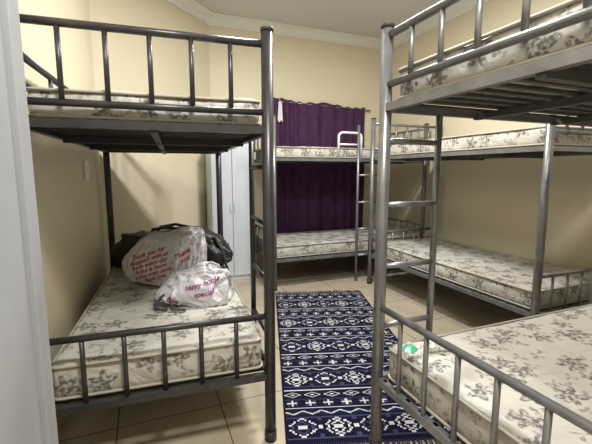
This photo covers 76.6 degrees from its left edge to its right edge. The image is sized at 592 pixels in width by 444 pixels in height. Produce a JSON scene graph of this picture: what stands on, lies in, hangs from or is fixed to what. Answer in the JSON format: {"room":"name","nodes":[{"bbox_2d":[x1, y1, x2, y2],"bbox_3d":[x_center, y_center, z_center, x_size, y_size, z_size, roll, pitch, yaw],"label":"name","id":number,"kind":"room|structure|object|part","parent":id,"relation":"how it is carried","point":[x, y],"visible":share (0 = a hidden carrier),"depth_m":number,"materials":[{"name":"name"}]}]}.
{"room":"dormitory","nodes":[
{"label":"dormitory","id":0,"kind":"room"},
{"bbox_2d":[18,0,107,405],"bbox_3d":[-0.924,-0.375,0.739,0.120,3.020,5.001,-2,8,-18],"label":"wall","id":1,"kind":"structure","parent":0,"point":[69,206],"depth_m":2.10,"materials":[{"name":"paint"}]},
{"bbox_2d":[83,160,88,179],"bbox_3d":[-1.437,-0.358,2.576,0.019,0.130,0.100,-2,8,-18],"label":"light switch","id":2,"kind":"object","parent":1,"relation":"attached to","point":[85,162],"visible":1,"depth_m":2.54,"materials":[{"name":"plastic"}]},
{"bbox_2d":[167,0,489,49],"bbox_3d":[0.577,-1.980,1.775,3.917,0.108,5.916,-3,8,-22],"label":"trim","id":3,"kind":"structure","parent":1,"relation":"attached to","point":[192,7],"depth_m":4.47,"materials":[{"name":"paint"}]},
{"bbox_2d":[89,0,209,273],"bbox_3d":[-1.369,-0.785,3.811,0.120,3.020,1.656,3,8,23],"label":"wall","id":4,"kind":"structure","parent":0,"point":[150,190],"depth_m":3.60,"materials":[{"name":"paint"}]},
{"bbox_2d":[56,254,559,435],"bbox_3d":[0.577,0.915,2.161,3.917,0.083,5.916,-3,8,-22],"label":"trim","id":5,"kind":"structure","parent":4,"relation":"attached to","point":[60,420],"depth_m":5.03,"materials":[{"name":"tile"}]},
{"bbox_2d":[208,25,380,260],"bbox_3d":[0.152,-0.947,5.024,2.650,3.020,0.120,-3,8,-22],"label":"wall","id":6,"kind":"structure","parent":0,"point":[304,70],"depth_m":4.82,"materials":[{"name":"paint"}]},
{"bbox_2d":[273,97,370,232],"bbox_3d":[0.329,-0.572,5.009,1.530,2.041,0.127,-3,8,-22],"label":"curtain","id":7,"kind":"object","parent":6,"relation":"hanging from","point":[314,196],"visible":0.7,"depth_m":4.98,"materials":[{"name":"purple fabric"}]},
{"bbox_3d":[0.315,-1.523,4.916,1.530,0.057,0.055,-3,8,-22],"label":"rod","id":8,"kind":"part","parent":7,"relation":"part of","materials":[{"name":"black metal"}]},
{"bbox_2d":[58,257,540,443],"bbox_3d":[0.573,1.008,2.172,4.170,0.100,6.160,-3,8,-22],"label":"floor","id":9,"kind":"structure","parent":0,"point":[235,414],"depth_m":2.09,"materials":[{"name":"tile"}]},
{"bbox_2d":[0,0,58,443],"bbox_3d":[-0.520,0.147,0.308,0.293,2.100,1.100,-2,8,-18],"label":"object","id":10,"kind":"object","parent":9,"relation":"on","point":[27,401],"visible":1,"depth_m":0.76,"materials":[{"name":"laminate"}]},
{"bbox_2d":[19,13,276,442],"bbox_3d":[-0.822,0.018,2.369,0.964,1.810,1.906,-2,8,-18],"label":"bunk bed","id":11,"kind":"object","parent":9,"relation":"on","point":[120,344],"visible":0.84,"depth_m":1.58,"materials":[{"name":"grey metal"}]},
{"bbox_3d":[-0.828,-0.558,2.290,0.859,0.122,1.800,-2,8,-18],"label":"mattress","id":12,"kind":"part","parent":11,"relation":"part of","materials":[{"name":"fabric"}]},
{"bbox_3d":[-0.828,0.503,2.432,0.859,0.161,1.800,-2,8,-18],"label":"mattress","id":13,"kind":"part","parent":11,"relation":"part of","materials":[{"name":"fabric"}]},
{"bbox_2d":[122,226,206,285],"bbox_3d":[-0.887,0.230,2.548,0.550,0.404,0.278,0,8,0],"label":"plastic shopping bag","id":14,"kind":"object","parent":11,"relation":"on","point":[156,255],"visible":0.77,"depth_m":2.45,"materials":[{"name":"white plastic"}]},
{"bbox_2d":[130,247,170,281],"bbox_3d":[-0.943,0.281,2.448,0.275,0.228,0.057,0,8,0],"label":"print","id":15,"kind":"object","parent":14,"relation":"attached to","point":[147,264],"depth_m":2.44},
{"bbox_2d":[174,247,189,265],"bbox_3d":[-0.738,0.224,2.440,0.108,0.117,0.034,-2,8,-16],"label":"print","id":16,"kind":"object","parent":14,"relation":"attached to","point":[181,254],"depth_m":2.44},
{"bbox_2d":[110,223,232,269],"bbox_3d":[-0.974,0.191,2.953,1.005,0.351,0.363,0,8,3],"label":"duffel bag","id":17,"kind":"object","parent":11,"relation":"on","point":[219,251],"visible":0.48,"depth_m":2.85,"materials":[{"name":"fabric"}]},
{"bbox_2d":[153,261,234,310],"bbox_3d":[-0.587,0.348,2.171,0.463,0.231,0.357,-1,8,-6],"label":"plastic shopping bag","id":18,"kind":"object","parent":11,"relation":"on","point":[205,284],"visible":1,"depth_m":2.09,"materials":[{"name":"white plastic"}]},
{"bbox_2d":[185,276,219,290],"bbox_3d":[-0.516,0.346,2.082,0.192,0.066,0.036,-3,8,-24],"label":"print","id":19,"kind":"object","parent":18,"relation":"attached to","point":[192,283],"depth_m":2.08},
{"bbox_2d":[194,287,214,298],"bbox_3d":[-0.499,0.396,2.071,0.116,0.058,0.039,-4,9,-27],"label":"print","id":20,"kind":"object","parent":18,"relation":"attached to","point":[199,292],"depth_m":2.07},
{"bbox_3d":[-0.506,0.266,2.197,0.136,0.073,0.028,-1,8,-6],"label":"handle","id":21,"kind":"part","parent":18,"relation":"part of","materials":[{"name":"white plastic"}]},
{"bbox_2d":[205,144,250,279],"bbox_3d":[-0.769,-0.115,4.349,0.470,1.550,0.378,-3,8,-22],"label":"wardrobe","id":22,"kind":"object","parent":9,"relation":"on","point":[234,162],"visible":0.54,"depth_m":4.19,"materials":[{"name":"paint"}]},
{"bbox_2d":[254,114,428,290],"bbox_3d":[0.502,-0.270,4.560,1.956,1.800,0.886,-3,8,-22],"label":"bunk bed","id":23,"kind":"object","parent":9,"relation":"on","point":[325,243],"visible":0.67,"depth_m":4.18,"materials":[{"name":"silver metal"}]},
{"bbox_3d":[0.502,-0.807,4.489,1.850,0.125,0.794,-3,8,-22],"label":"mattress","id":24,"kind":"part","parent":23,"relation":"part of","materials":[{"name":"fabric"}]},
{"bbox_3d":[0.502,0.223,4.626,1.850,0.146,0.794,-3,8,-22],"label":"mattress","id":25,"kind":"part","parent":23,"relation":"part of","materials":[{"name":"fabric"}]},
{"bbox_2d":[275,290,464,443],"bbox_3d":[0.314,0.869,2.792,0.891,0.008,2.280,-1,8,-4],"label":"patterned rug","id":26,"kind":"object","parent":9,"relation":"on","point":[326,338],"visible":0.83,"depth_m":2.32,"materials":[{"name":"blue fabric"}]},
{"bbox_2d":[367,114,591,318],"bbox_3d":[1.584,-0.110,3.368,0.936,1.800,1.956,-3,8,-22],"label":"bunk bed","id":27,"kind":"object","parent":9,"relation":"on","point":[536,285],"visible":0.77,"depth_m":2.78,"materials":[{"name":"silver metal"}]},
{"bbox_3d":[1.584,0.378,3.433,0.844,0.145,1.850,-3,8,-22],"label":"mattress","id":28,"kind":"part","parent":27,"relation":"part of","materials":[{"name":"fabric"}]},
{"bbox_3d":[1.584,-0.668,3.293,0.844,0.135,1.850,-3,8,-22],"label":"mattress","id":29,"kind":"part","parent":27,"relation":"part of","materials":[{"name":"fabric"}]},
{"bbox_2d":[369,0,591,443],"bbox_3d":[1.393,0.210,0.969,1.526,1.800,1.956,-3,8,-22],"label":"bunk bed","id":30,"kind":"object","parent":9,"relation":"on","point":[527,380],"visible":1,"depth_m":1.33,"materials":[{"name":"silver metal"}]},
{"bbox_2d":[402,342,420,353],"bbox_3d":[0.480,0.520,1.569,0.060,0.014,0.090,6,10,39],"label":"wrapper","id":31,"kind":"object","parent":30,"relation":"on","point":[409,347],"visible":0.98,"depth_m":1.55,"materials":[{"name":"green plastic"}]},
{"bbox_3d":[1.393,0.672,1.031,1.434,0.158,1.850,-3,8,-22],"label":"mattress","id":32,"kind":"part","parent":30,"relation":"part of","materials":[{"name":"fabric"}]},
{"bbox_3d":[1.393,-0.458,0.880,1.434,0.137,1.850,-3,8,-22],"label":"mattress","id":33,"kind":"part","parent":30,"relation":"part of","materials":[{"name":"fabric"}]},
{"bbox_2d":[195,0,441,37],"bbox_3d":[0.573,-2.085,1.759,4.170,0.100,6.160,-3,8,-22],"label":"ceiling","id":34,"kind":"structure","parent":0,"point":[358,17],"depth_m":4.18,"materials":[{"name":"paint"}]},
{"bbox_2d":[388,0,591,307],"bbox_3d":[2.452,-0.639,2.714,0.120,3.020,6.160,-3,8,-22],"label":"wall","id":35,"kind":"structure","parent":0,"point":[489,204],"depth_m":3.76,"materials":[{"name":"paint"}]}
]}

